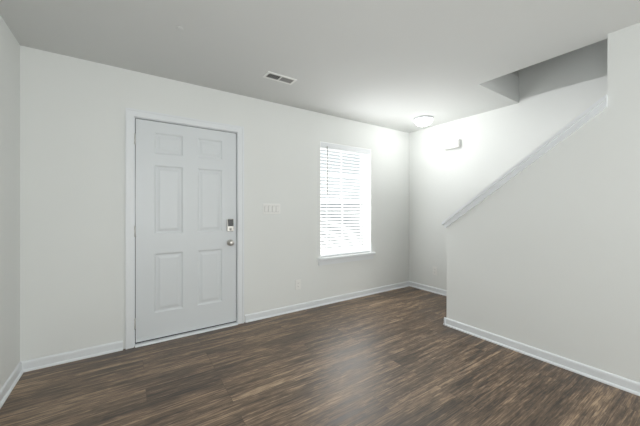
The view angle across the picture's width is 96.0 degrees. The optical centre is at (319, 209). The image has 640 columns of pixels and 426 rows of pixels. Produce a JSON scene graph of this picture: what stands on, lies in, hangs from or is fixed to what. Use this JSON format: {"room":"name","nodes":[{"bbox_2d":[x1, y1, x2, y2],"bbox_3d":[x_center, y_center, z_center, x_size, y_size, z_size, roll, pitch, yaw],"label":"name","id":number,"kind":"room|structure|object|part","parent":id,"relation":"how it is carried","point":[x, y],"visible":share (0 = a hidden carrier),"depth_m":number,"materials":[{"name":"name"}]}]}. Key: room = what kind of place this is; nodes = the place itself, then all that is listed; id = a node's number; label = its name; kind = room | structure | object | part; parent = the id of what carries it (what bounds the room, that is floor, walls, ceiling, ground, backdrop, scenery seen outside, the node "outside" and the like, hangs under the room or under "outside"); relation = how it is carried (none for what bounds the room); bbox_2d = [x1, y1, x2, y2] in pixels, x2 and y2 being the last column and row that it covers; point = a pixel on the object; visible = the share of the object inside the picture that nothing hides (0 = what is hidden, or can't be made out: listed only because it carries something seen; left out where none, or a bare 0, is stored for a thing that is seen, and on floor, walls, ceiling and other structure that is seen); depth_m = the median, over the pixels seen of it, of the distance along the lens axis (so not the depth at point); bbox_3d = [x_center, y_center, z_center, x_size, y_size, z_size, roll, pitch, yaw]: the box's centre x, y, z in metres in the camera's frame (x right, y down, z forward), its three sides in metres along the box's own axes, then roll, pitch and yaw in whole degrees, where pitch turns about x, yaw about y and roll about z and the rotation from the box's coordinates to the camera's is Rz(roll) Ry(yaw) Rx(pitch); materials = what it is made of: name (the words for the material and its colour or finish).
{"room":"empty living room","nodes":[
{"label":"empty living room","id":0,"kind":"room"},
{"bbox_2d":[0,15,19,388],"bbox_3d":[-0.454,-1.390,-0.661,0.160,5.200,6.660,0,0,-34],"label":"wall","id":1,"kind":"structure","parent":0,"point":[9,203],"depth_m":1.96,"materials":[{"name":"paint"}]},
{"bbox_2d":[0,362,23,408],"bbox_3d":[-0.422,1.171,-0.544,0.024,0.078,6.500,0,0,-34],"label":"baseboard","id":2,"kind":"structure","parent":1,"relation":"attached to","point":[8,386],"depth_m":1.94,"materials":[{"name":"paint"}]},
{"bbox_2d":[20,45,408,361],"bbox_3d":[-0.453,-1.390,3.443,4.727,5.200,0.160,0,0,-34],"label":"wall","id":3,"kind":"structure","parent":0,"point":[72,203],"depth_m":2.49,"materials":[{"name":"paint"}]},
{"bbox_2d":[21,340,122,371],"bbox_3d":[-1.969,1.171,2.317,0.635,0.078,0.024,0,0,-34],"label":"baseboard","id":4,"kind":"structure","parent":3,"relation":"attached to","point":[60,358],"depth_m":2.30,"materials":[{"name":"paint"}]},
{"bbox_2d":[126,108,243,348],"bbox_3d":[-1.299,0.161,2.863,1.050,2.099,0.182,0,0,-34],"label":"door frame","id":5,"kind":"structure","parent":3,"relation":"attached to","point":[131,113],"depth_m":2.59,"materials":[{"name":"paint"}]},
{"bbox_3d":[-1.281,0.187,2.836,0.912,2.013,0.036,0,0,-34],"label":"door jamb gap shadow","id":6,"kind":"part","parent":5,"relation":"part of","materials":[{"name":"white wood"}]},
{"bbox_2d":[136,119,235,342],"bbox_3d":[-1.261,0.184,2.805,0.901,1.996,0.113,0,0,-34],"label":"door","id":7,"kind":"structure","parent":3,"relation":"in","point":[185,235],"depth_m":2.78,"materials":[{"name":"paint"}]},
{"bbox_2d":[136,318,235,341],"bbox_3d":[-1.266,1.165,2.814,0.901,0.030,0.004,0,0,-34],"label":"door sweep","id":8,"kind":"object","parent":7,"relation":"attached to","point":[182,330],"depth_m":2.78,"materials":[{"name":"paint"}]},
{"bbox_2d":[228,219,232,225],"bbox_3d":[-0.934,0.134,3.011,0.056,0.072,0.003,0,0,-34],"label":"keypad","id":9,"kind":"object","parent":7,"relation":"attached to","point":[230,222],"visible":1,"depth_m":3.01,"materials":[{"name":"black plastic"}]},
{"bbox_3d":[-0.928,0.342,3.002,0.066,0.066,0.069,0,0,-34],"label":"knob","id":10,"kind":"part","parent":7,"relation":"part of","materials":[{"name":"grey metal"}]},
{"bbox_2d":[135,322,237,347],"bbox_3d":[-1.297,1.202,2.860,0.911,0.016,0.190,0,0,-34],"label":"threshold","id":11,"kind":"object","parent":3,"relation":"attached to","point":[183,335],"visible":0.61,"depth_m":2.76,"materials":[{"name":"paint"}]},
{"bbox_2d":[263,204,279,213],"bbox_3d":[-0.552,-0.012,3.273,0.196,0.104,0.013,0,0,-34],"label":"switch plate","id":12,"kind":"object","parent":3,"relation":"attached to","point":[271,208],"visible":1,"depth_m":3.27,"materials":[{"name":"white plastic"}]},
{"bbox_2d":[245,281,408,322],"bbox_3d":[0.313,1.171,3.845,2.686,0.078,0.024,0,0,-34],"label":"baseboard","id":13,"kind":"structure","parent":3,"relation":"attached to","point":[291,308],"depth_m":3.63,"materials":[{"name":"paint"}]},
{"bbox_2d":[320,141,370,257],"bbox_3d":[0.328,-0.132,3.960,0.879,1.475,0.150,0,0,-34],"label":"window","id":14,"kind":"structure","parent":3,"relation":"in","point":[350,248],"depth_m":3.96,"materials":[{"name":"plastic"}]},
{"bbox_2d":[326,148,326,251],"bbox_3d":[0.088,-0.120,3.790,0.008,1.410,0.002,0,0,-34],"label":"blind cord","id":15,"kind":"object","parent":14,"relation":"hanging from","point":[326,194],"depth_m":3.79,"materials":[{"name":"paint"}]},
{"bbox_2d":[327,146,327,193],"bbox_3d":[0.093,-0.510,3.712,0.011,0.620,0.011,0,0,-34],"label":"blind wand","id":16,"kind":"object","parent":14,"relation":"hanging from","point":[327,169],"visible":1,"depth_m":3.71,"materials":[{"name":"plastic"}]},
{"bbox_2d":[321,202,361,247],"bbox_3d":[0.284,0.212,4.026,0.799,0.710,0.002,0,0,-34],"label":"screen","id":17,"kind":"object","parent":14,"relation":"attached to","point":[338,220],"depth_m":4.03,"materials":[{"name":"grey"}]},
{"bbox_3d":[0.350,-0.134,3.927,0.872,1.469,0.064,0,0,-34],"label":"window blind rails","id":18,"kind":"part","parent":14,"relation":"part of","materials":[{"name":"white plastic"}]},
{"bbox_2d":[360,153,360,250],"bbox_3d":[0.577,-0.120,4.117,0.008,1.410,0.002,0,0,-34],"label":"blind cord","id":19,"kind":"object","parent":14,"relation":"hanging from","point":[360,153],"depth_m":4.12,"materials":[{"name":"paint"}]},
{"bbox_2d":[318,255,372,265],"bbox_3d":[0.374,0.670,3.891,0.939,0.060,0.016,0,0,-34],"label":"trim","id":20,"kind":"structure","parent":3,"relation":"attached to","point":[334,261],"depth_m":3.85,"materials":[{"name":"paint"}]},
{"bbox_2d":[317,252,375,260],"bbox_3d":[0.357,0.622,3.917,0.969,0.034,0.142,0,0,-34],"label":"window sill","id":21,"kind":"structure","parent":3,"relation":"attached to","point":[345,256],"depth_m":3.83,"materials":[{"name":"paint"}]},
{"bbox_2d":[0,286,639,425],"bbox_3d":[1.399,1.260,0.675,4.727,0.100,6.820,0,0,-34],"label":"floor","id":22,"kind":"structure","parent":0,"point":[404,356],"depth_m":2.03,"materials":[{"name":"brown wood"}]},
{"bbox_2d":[0,0,639,132],"bbox_3d":[1.399,-1.380,0.675,4.407,0.300,6.500,0,0,-34],"label":"ceiling","id":23,"kind":"structure","parent":0,"point":[399,65],"depth_m":2.12,"materials":[{"name":"paint"}]},
{"bbox_2d":[263,71,296,84],"bbox_3d":[-0.372,-1.226,2.684,0.295,0.007,0.125,0,0,-34],"label":"ceiling vent","id":24,"kind":"object","parent":23,"relation":"in","point":[278,77],"visible":1,"depth_m":2.68,"materials":[{"name":"white plastic"}]},
{"bbox_2d":[413,115,433,127],"bbox_3d":[1.387,-1.168,3.864,0.256,0.124,0.256,0,0,-34],"label":"ceiling light","id":25,"kind":"object","parent":23,"relation":"attached to","point":[423,121],"visible":1,"depth_m":3.79,"materials":[{"name":"glass"}]},
{"bbox_2d":[480,74,518,102],"bbox_3d":[1.929,-1.381,3.073,0.856,0.299,0.005,0,0,-34],"label":"wall","id":26,"kind":"structure","parent":0,"point":[506,85],"depth_m":3.15,"materials":[{"name":"paint"}]},
{"bbox_2d":[409,39,606,289],"bbox_3d":[3.341,-1.390,1.879,0.160,5.200,6.660,0,0,-34],"label":"wall","id":27,"kind":"structure","parent":0,"point":[495,144],"depth_m":3.64,"materials":[{"name":"paint"}]},
{"bbox_2d":[409,281,446,295],"bbox_3d":[1.770,1.171,4.061,0.024,0.078,1.287,0,0,-34],"label":"baseboard","id":28,"kind":"structure","parent":27,"relation":"attached to","point":[428,288],"depth_m":4.29,"materials":[{"name":"paint"}]},
{"bbox_2d":[444,139,459,149],"bbox_3d":[1.817,-0.900,3.966,0.052,0.110,0.220,0,0,-34],"label":"box","id":29,"kind":"object","parent":27,"relation":"attached to","point":[451,144],"visible":1,"depth_m":3.95,"materials":[{"name":"white plastic"}]},
{"bbox_2d":[478,38,606,84],"bbox_3d":[2.509,-1.381,1.389,0.006,0.299,3.449,0,0,-34],"label":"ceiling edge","id":30,"kind":"structure","parent":0,"point":[606,38],"depth_m":2.91,"materials":[{"name":"paint"}]},
{"bbox_2d":[447,22,639,382],"bbox_3d":[2.837,-0.010,0.881,0.115,2.440,5.243,0,0,-34],"label":"wall","id":31,"kind":"structure","parent":0,"point":[543,252],"depth_m":2.17,"materials":[{"name":"paint"}]},
{"bbox_2d":[442,94,606,227],"bbox_3d":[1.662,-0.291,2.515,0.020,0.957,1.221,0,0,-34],"label":"trim","id":32,"kind":"structure","parent":31,"relation":"attached to","point":[593,113],"depth_m":2.36,"materials":[{"name":"paint"}]},
{"bbox_2d":[443,317,639,395],"bbox_3d":[2.772,1.171,0.853,0.024,0.078,5.267,0,0,-34],"label":"baseboard","id":33,"kind":"structure","parent":31,"relation":"attached to","point":[618,382],"depth_m":2.25,"materials":[{"name":"paint"}]},
{"label":"outside","id":34,"kind":"structure","parent":0,"visible":0},
{"bbox_2d":[321,150,361,248],"bbox_3d":[-0.028,-0.133,4.492,3.279,3.475,0.010,0,0,-34],"label":"sky","id":35,"kind":"structure","parent":34,"point":[339,162],"depth_m":4.73,"materials":[{"name":"white"}]}
]}

